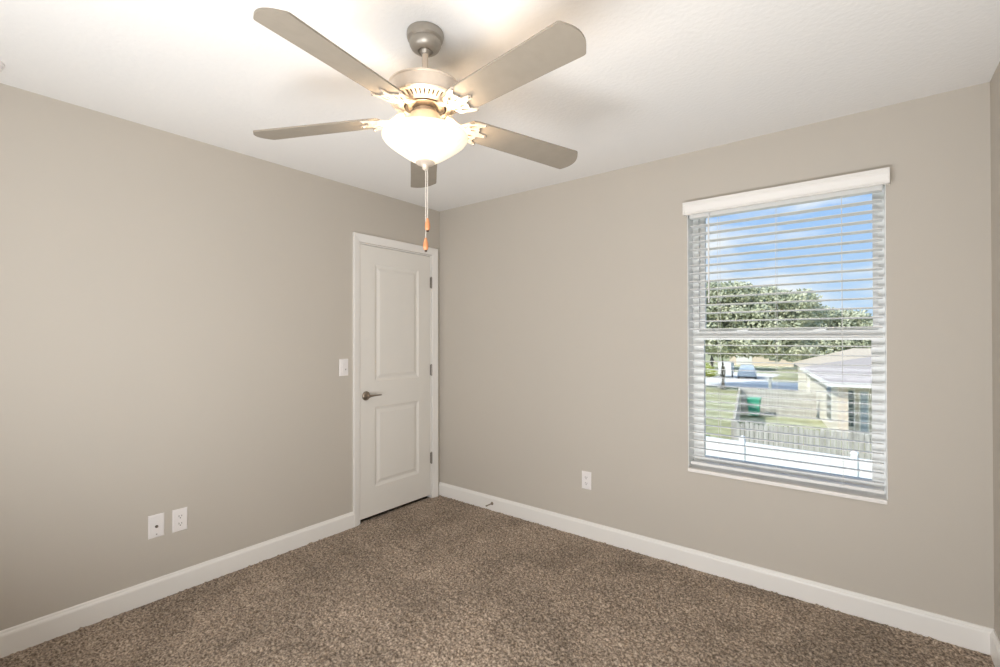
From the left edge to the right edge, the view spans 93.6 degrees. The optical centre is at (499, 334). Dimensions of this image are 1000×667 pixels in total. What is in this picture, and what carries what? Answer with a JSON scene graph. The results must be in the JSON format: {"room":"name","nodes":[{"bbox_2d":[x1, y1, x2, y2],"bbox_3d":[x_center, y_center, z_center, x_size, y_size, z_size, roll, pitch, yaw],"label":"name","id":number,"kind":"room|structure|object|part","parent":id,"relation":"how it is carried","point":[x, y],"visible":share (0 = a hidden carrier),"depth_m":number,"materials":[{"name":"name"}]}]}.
{"room":"empty bedroom","nodes":[
{"label":"empty bedroom","id":0,"kind":"room"},
{"bbox_2d":[0,83,439,630],"bbox_3d":[-1.752,0.248,2.678,0.250,2.640,3.680,0,0,38],"label":"wall","id":1,"kind":"structure","parent":0,"point":[176,311],"depth_m":2.43,"materials":[{"name":"paint"}]},
{"bbox_2d":[148,512,163,539],"bbox_3d":[-1.775,0.989,2.427,0.016,0.119,0.070,0,0,38],"label":"outlet","id":2,"kind":"object","parent":1,"relation":"attached to","point":[155,522],"visible":1,"depth_m":2.42,"materials":[{"name":"white plastic"}]},
{"bbox_2d":[0,512,353,657],"bbox_3d":[-1.837,1.314,2.346,0.014,0.110,2.559,0,0,38],"label":"baseboard","id":3,"kind":"structure","parent":1,"relation":"attached to","point":[20,637],"depth_m":2.41,"materials":[{"name":"white wood"}]},
{"bbox_2d":[172,507,186,532],"bbox_3d":[-1.713,0.990,2.512,0.008,0.119,0.070,0,0,38],"label":"power outlet","id":4,"kind":"object","parent":1,"relation":"attached to","point":[179,516],"visible":1,"depth_m":2.51,"materials":[{"name":"white plastic"}]},
{"bbox_2d":[177,521,183,526],"bbox_3d":[-1.711,1.010,2.511,0.003,0.027,0.033,0,0,38],"label":"receptacle","id":5,"kind":"object","parent":4,"relation":"attached to","point":[179,523],"depth_m":2.51,"materials":[{"name":"white plastic"}]},
{"bbox_2d":[177,513,183,518],"bbox_3d":[-1.711,0.971,2.511,0.003,0.027,0.033,0,0,38],"label":"receptacle","id":6,"kind":"object","parent":4,"relation":"attached to","point":[179,515],"depth_m":2.51,"materials":[{"name":"white plastic"}]},
{"bbox_2d":[339,359,347,375],"bbox_3d":[-1.097,0.228,3.302,0.012,0.119,0.070,0,0,38],"label":"light switch","id":7,"kind":"object","parent":1,"relation":"attached to","point":[343,363],"visible":1,"depth_m":3.29,"materials":[{"name":"white plastic"}]},
{"bbox_2d":[353,232,437,526],"bbox_3d":[-0.822,0.319,3.711,0.177,2.111,0.834,0,0,38],"label":"door","id":8,"kind":"structure","parent":1,"relation":"in","point":[395,291],"depth_m":3.65,"materials":[{"name":"white wood"}]},
{"bbox_3d":[-0.969,0.448,3.439,0.046,0.068,0.068,0,0,38],"label":"lever","id":9,"kind":"part","parent":8,"relation":"part of","materials":[{"name":"silver metal"}]},
{"bbox_2d":[0,495,994,666],"bbox_3d":[-0.266,1.455,1.668,3.565,0.208,3.670,0,0,38],"label":"floor","id":10,"kind":"structure","parent":0,"point":[440,581],"depth_m":2.28,"materials":[{"name":"carpet"}]},
{"bbox_2d":[0,0,999,211],"bbox_3d":[-0.280,-1.206,1.671,3.825,0.250,3.900,0,0,38],"label":"ceiling","id":11,"kind":"structure","parent":0,"point":[654,80],"depth_m":1.89,"materials":[{"name":"white paint"}]},
{"bbox_2d":[0,60,4,72],"bbox_3d":[-2.012,-1.058,1.830,0.110,0.036,0.110,0,0,38],"label":"smoke detector","id":12,"kind":"object","parent":11,"relation":"attached to","point":[2,65],"visible":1,"depth_m":1.85,"materials":[{"name":"white plastic"}]},
{"bbox_2d":[253,7,585,251],"bbox_3d":[-0.245,-0.689,1.634,1.241,0.783,1.246,0,0,38],"label":"ceiling fan","id":13,"kind":"object","parent":11,"relation":"hanging from","point":[427,96],"visible":1,"depth_m":1.56,"materials":[{"name":"silver metal"}]},
{"bbox_3d":[-0.669,-0.759,1.735,0.497,0.043,0.124,0,0,8],"label":"blade","id":14,"kind":"part","parent":13,"relation":"part of","materials":[{"name":"laminate"}]},
{"bbox_3d":[-0.447,-0.765,1.312,0.124,0.047,0.497,0,0,26],"label":"blade","id":15,"kind":"part","parent":13,"relation":"part of","materials":[{"name":"laminate"}]},
{"bbox_3d":[-0.336,-0.748,2.077,0.124,0.056,0.497,0,0,-10],"label":"blade","id":16,"kind":"part","parent":13,"relation":"part of","materials":[{"name":"laminate"}]},
{"bbox_3d":[-0.267,-0.662,1.676,0.304,0.098,0.304,0,0,38],"label":"lamp shade","id":17,"kind":"part","parent":13,"relation":"part of","materials":[{"name":"beige glass"}]},
{"bbox_3d":[-0.265,-0.469,1.675,0.005,0.250,0.005,0,0,2],"label":"pull chain","id":18,"kind":"part","parent":13,"relation":"part of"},
{"bbox_3d":[-0.259,-0.505,1.675,0.005,0.178,0.005,0,0,2],"label":"pull chain","id":19,"kind":"part","parent":13,"relation":"part of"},
{"bbox_3d":[0.029,-0.778,1.389,0.509,0.035,0.124,0,0,44],"label":"blade","id":20,"kind":"part","parent":13,"relation":"part of","materials":[{"name":"laminate"}]},
{"bbox_3d":[0.092,-0.749,1.866,0.497,0.066,0.124,0,0,-28],"label":"blade","id":21,"kind":"part","parent":13,"relation":"part of","materials":[{"name":"laminate"}]},
{"bbox_2d":[440,82,993,628],"bbox_3d":[0.851,0.245,3.103,3.825,2.640,0.200,0,0,38],"label":"wall","id":22,"kind":"structure","parent":0,"point":[564,306],"depth_m":2.78,"materials":[{"name":"paint"}]},
{"bbox_2d":[582,471,590,489],"bbox_3d":[0.585,0.984,3.176,0.070,0.119,0.008,0,0,38],"label":"power outlet","id":23,"kind":"object","parent":22,"relation":"attached to","point":[586,476],"visible":1,"depth_m":3.17,"materials":[{"name":"white plastic"}]},
{"bbox_2d":[439,482,994,654],"bbox_3d":[0.787,1.313,3.013,3.325,0.110,0.014,0,0,38],"label":"baseboard","id":24,"kind":"structure","parent":22,"relation":"attached to","point":[975,637],"depth_m":2.52,"materials":[{"name":"white wood"}]},
{"bbox_2d":[687,185,887,504],"bbox_3d":[1.518,0.015,2.559,0.907,1.570,0.187,0,0,38],"label":"window","id":25,"kind":"structure","parent":22,"relation":"in","point":[875,351],"depth_m":2.51,"materials":[{"name":"plastic"}]},
{"bbox_2d":[682,167,889,493],"bbox_3d":[1.471,-0.009,2.499,0.935,1.534,0.107,0,0,38],"label":"window blind","id":26,"kind":"object","parent":25,"relation":"attached to","point":[871,181],"visible":1,"depth_m":2.47,"materials":[{"name":"white plastic"}]},
{"bbox_3d":[1.260,0.030,2.697,0.002,1.445,0.055,0,0,38],"label":"ladder cord","id":27,"kind":"part","parent":26,"relation":"part of","materials":[{"name":"white fabric"}]},
{"bbox_3d":[1.486,0.028,2.520,0.002,1.445,0.055,0,0,38],"label":"ladder cord","id":28,"kind":"part","parent":26,"relation":"part of","materials":[{"name":"white fabric"}]},
{"bbox_3d":[1.488,0.750,2.516,0.884,0.017,0.050,0,0,38],"label":"rail","id":29,"kind":"part","parent":26,"relation":"part of","materials":[{"name":"white plastic"}]},
{"bbox_3d":[1.711,0.027,2.345,0.002,1.445,0.055,0,0,38],"label":"ladder cord","id":30,"kind":"part","parent":26,"relation":"part of","materials":[{"name":"white fabric"}]},
{"bbox_3d":[1.498,0.790,2.527,0.907,0.020,0.117,0,0,38],"label":"sill","id":31,"kind":"part","parent":25,"relation":"part of","materials":[{"name":"stone"}]},
{"bbox_3d":[1.564,-0.370,2.614,0.846,0.738,0.025,0,0,38],"label":"sash","id":32,"kind":"part","parent":25,"relation":"part of","materials":[{"name":"plastic"}]},
{"bbox_3d":[1.546,0.378,2.582,0.852,0.802,0.032,0,0,38],"label":"sash","id":33,"kind":"part","parent":25,"relation":"part of","materials":[{"name":"plastic"}]},
{"bbox_2d":[990,62,999,640],"bbox_3d":[1.062,0.230,0.474,0.250,2.640,3.680,0,0,38],"label":"wall","id":34,"kind":"structure","parent":0,"point":[995,81],"depth_m":1.94,"materials":[{"name":"paint"}]},
{"bbox_2d":[990,630,999,666],"bbox_3d":[1.033,1.299,0.642,0.014,0.110,3.416,0,0,38],"label":"baseboard","id":35,"kind":"structure","parent":34,"relation":"attached to","point":[994,641],"depth_m":1.93,"materials":[{"name":"white wood"}]},
{"label":"outside","id":36,"kind":"structure","parent":0,"visible":0},
{"bbox_2d":[712,372,780,380],"bbox_3d":[28.916,4.831,54.968,5.500,0.032,11.500,0,0,38],"label":"driveway","id":37,"kind":"structure","parent":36,"point":[735,374],"depth_m":54.33,"materials":[{"name":"concrete"}]},
{"bbox_2d":[718,362,733,376],"bbox_3d":[25.524,3.933,53.056,1.310,1.746,3.500,0,0,33],"label":"box trailer","id":38,"kind":"object","parent":37,"relation":"on","point":[728,365],"visible":0.59,"depth_m":52.34,"materials":[{"name":"white metal"}]},
{"bbox_2d":[738,364,756,378],"bbox_3d":[27.664,4.063,52.490,1.800,1.480,4.450,0,0,29],"label":"car","id":39,"kind":"object","parent":37,"relation":"on","point":[743,366],"visible":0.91,"depth_m":50.88,"materials":[{"name":"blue metal"}]},
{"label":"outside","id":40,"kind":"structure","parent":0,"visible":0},
{"bbox_2d":[705,354,870,459],"bbox_3d":[31.034,5.122,68.615,150.000,0.400,139.400,0,0,38],"label":"ground","id":41,"kind":"structure","parent":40,"point":[784,376],"depth_m":28.25,"materials":[{"name":"green plant"}]},
{"bbox_2d":[705,363,716,376],"bbox_3d":[23.597,4.060,54.355,2.788,1.874,2.040,0,0,38],"label":"shrub","id":42,"kind":"object","parent":41,"relation":"on","point":[709,373],"visible":0.44,"depth_m":53.71,"materials":[{"name":"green plant"}]},
{"bbox_2d":[731,387,740,439],"bbox_3d":[11.562,3.985,22.887,0.121,1.640,12.899,0,0,28],"label":"wooden fence","id":43,"kind":"object","parent":41,"relation":"on","point":[736,415],"visible":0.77,"depth_m":21.71,"materials":[{"name":"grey wood"}]},
{"bbox_3d":[8.553,3.959,17.239,0.098,1.640,0.100,0,0,28],"label":"post","id":44,"kind":"part","parent":43,"relation":"part of","materials":[{"name":"grey wood"}]},
{"bbox_3d":[11.606,3.930,22.864,0.020,1.489,12.799,0,0,28],"label":"picket panel","id":45,"kind":"part","parent":43,"relation":"part of","materials":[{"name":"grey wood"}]},
{"bbox_2d":[747,397,761,416],"bbox_3d":[14.711,4.177,27.157,0.660,1.090,0.770,0,0,38],"label":"wheelie bin","id":46,"kind":"object","parent":41,"relation":"on","point":[750,400],"visible":0.81,"depth_m":26.93,"materials":[{"name":"green plastic"}]},
{"bbox_3d":[14.710,3.667,27.160,0.660,0.070,0.770,0,0,38],"label":"bin lid","id":47,"kind":"part","parent":46,"relation":"part of","materials":[{"name":"green plastic"}]},
{"bbox_2d":[730,354,794,366],"bbox_3d":[43.949,2.976,78.438,10.000,4.150,9.000,0,0,34],"label":"house","id":48,"kind":"structure","parent":41,"relation":"on","point":[742,359],"depth_m":75.28,"materials":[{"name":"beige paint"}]},
{"bbox_3d":[39.764,3.848,76.436,2.300,2.000,0.100,0,0,34],"label":"garage door","id":49,"kind":"part","parent":48,"relation":"part of","materials":[{"name":"white metal"}]},
{"bbox_2d":[705,280,830,388],"bbox_3d":[20.574,0.025,40.802,12.998,9.740,8.072,0,0,41],"label":"oak tree","id":50,"kind":"object","parent":41,"relation":"on","point":[738,291],"visible":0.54,"depth_m":37.91,"materials":[{"name":"green plant"}]},
{"bbox_2d":[768,376,771,391],"bbox_3d":[22.863,4.176,39.705,0.300,1.400,0.300,0,0,38],"label":"marker post","id":51,"kind":"object","parent":41,"relation":"on","point":[770,377],"visible":0.79,"depth_m":39.64,"materials":[{"name":"white plastic"}]},
{"bbox_2d":[741,388,815,417],"bbox_3d":[16.270,4.001,27.563,3.803,1.640,0.121,0,0,36],"label":"wooden fence","id":52,"kind":"object","parent":41,"relation":"on","point":[744,391],"visible":0.77,"depth_m":27.32,"materials":[{"name":"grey wood"}]},
{"bbox_3d":[17.779,3.992,26.490,0.100,1.640,0.098,0,0,36],"label":"post","id":53,"kind":"part","parent":52,"relation":"part of","materials":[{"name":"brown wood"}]},
{"bbox_2d":[706,435,871,478],"bbox_3d":[7.532,3.714,11.543,13.700,2.070,0.153,0,0,45],"label":"vinyl fence","id":54,"kind":"object","parent":41,"relation":"on","point":[742,441],"visible":0.12,"depth_m":11.78,"materials":[{"name":"white plastic"}]},
{"bbox_3d":[6.500,3.762,12.575,0.128,1.990,0.128,0,0,45],"label":"post","id":55,"kind":"part","parent":54,"relation":"part of","materials":[{"name":"white plastic"}]},
{"bbox_3d":[7.531,2.909,11.548,13.700,0.120,0.056,0,0,45],"label":"rail","id":56,"kind":"part","parent":54,"relation":"part of","materials":[{"name":"white plastic"}]},
{"bbox_3d":[8.211,3.749,10.864,0.128,1.990,0.128,0,0,45],"label":"post","id":57,"kind":"part","parent":54,"relation":"part of","materials":[{"name":"white plastic"}]},
{"bbox_2d":[734,421,871,459],"bbox_3d":[12.872,3.918,14.123,10.494,1.670,0.121,0,0,34],"label":"wooden fence","id":58,"kind":"object","parent":41,"relation":"on","point":[737,432],"visible":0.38,"depth_m":15.74,"materials":[{"name":"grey wood"}]},
{"bbox_3d":[8.581,3.943,17.054,0.100,1.670,0.098,0,0,34],"label":"post","id":59,"kind":"part","parent":58,"relation":"part of","materials":[{"name":"grey wood"}]},
{"bbox_2d":[768,306,872,362],"bbox_3d":[37.261,0.764,50.710,14.756,8.316,7.375,0,0,36],"label":"oak tree","id":60,"kind":"object","parent":41,"relation":"on","point":[834,313],"visible":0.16,"depth_m":49.30,"materials":[{"name":"green plant"}]},
{"bbox_2d":[791,348,871,440],"bbox_3d":[24.333,2.672,25.546,13.130,4.443,17.930,0,0,28],"label":"house","id":61,"kind":"structure","parent":41,"relation":"on","point":[849,360],"depth_m":22.72,"materials":[{"name":"beige paint"}]},
{"bbox_3d":[16.370,3.373,23.356,0.015,1.630,1.280,0,0,28],"label":"pane","id":62,"kind":"part","parent":61,"relation":"part of","materials":[{"name":"clear glass"}]},
{"bbox_3d":[16.053,3.363,21.464,0.210,1.630,0.015,0,0,28],"label":"pane","id":63,"kind":"part","parent":61,"relation":"part of","materials":[{"name":"clear glass"}]},
{"bbox_3d":[16.483,3.510,21.238,0.260,1.830,0.015,0,0,28],"label":"pane","id":64,"kind":"part","parent":61,"relation":"part of","materials":[{"name":"clear glass"}]},
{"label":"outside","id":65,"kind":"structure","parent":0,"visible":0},
{"bbox_2d":[705,378,797,390],"bbox_3d":[21.372,4.811,48.175,100.000,0.028,8.500,0,0,38],"label":"road","id":66,"kind":"structure","parent":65,"point":[709,381],"depth_m":45.33,"materials":[{"name":"grey asphalt"}]}
]}

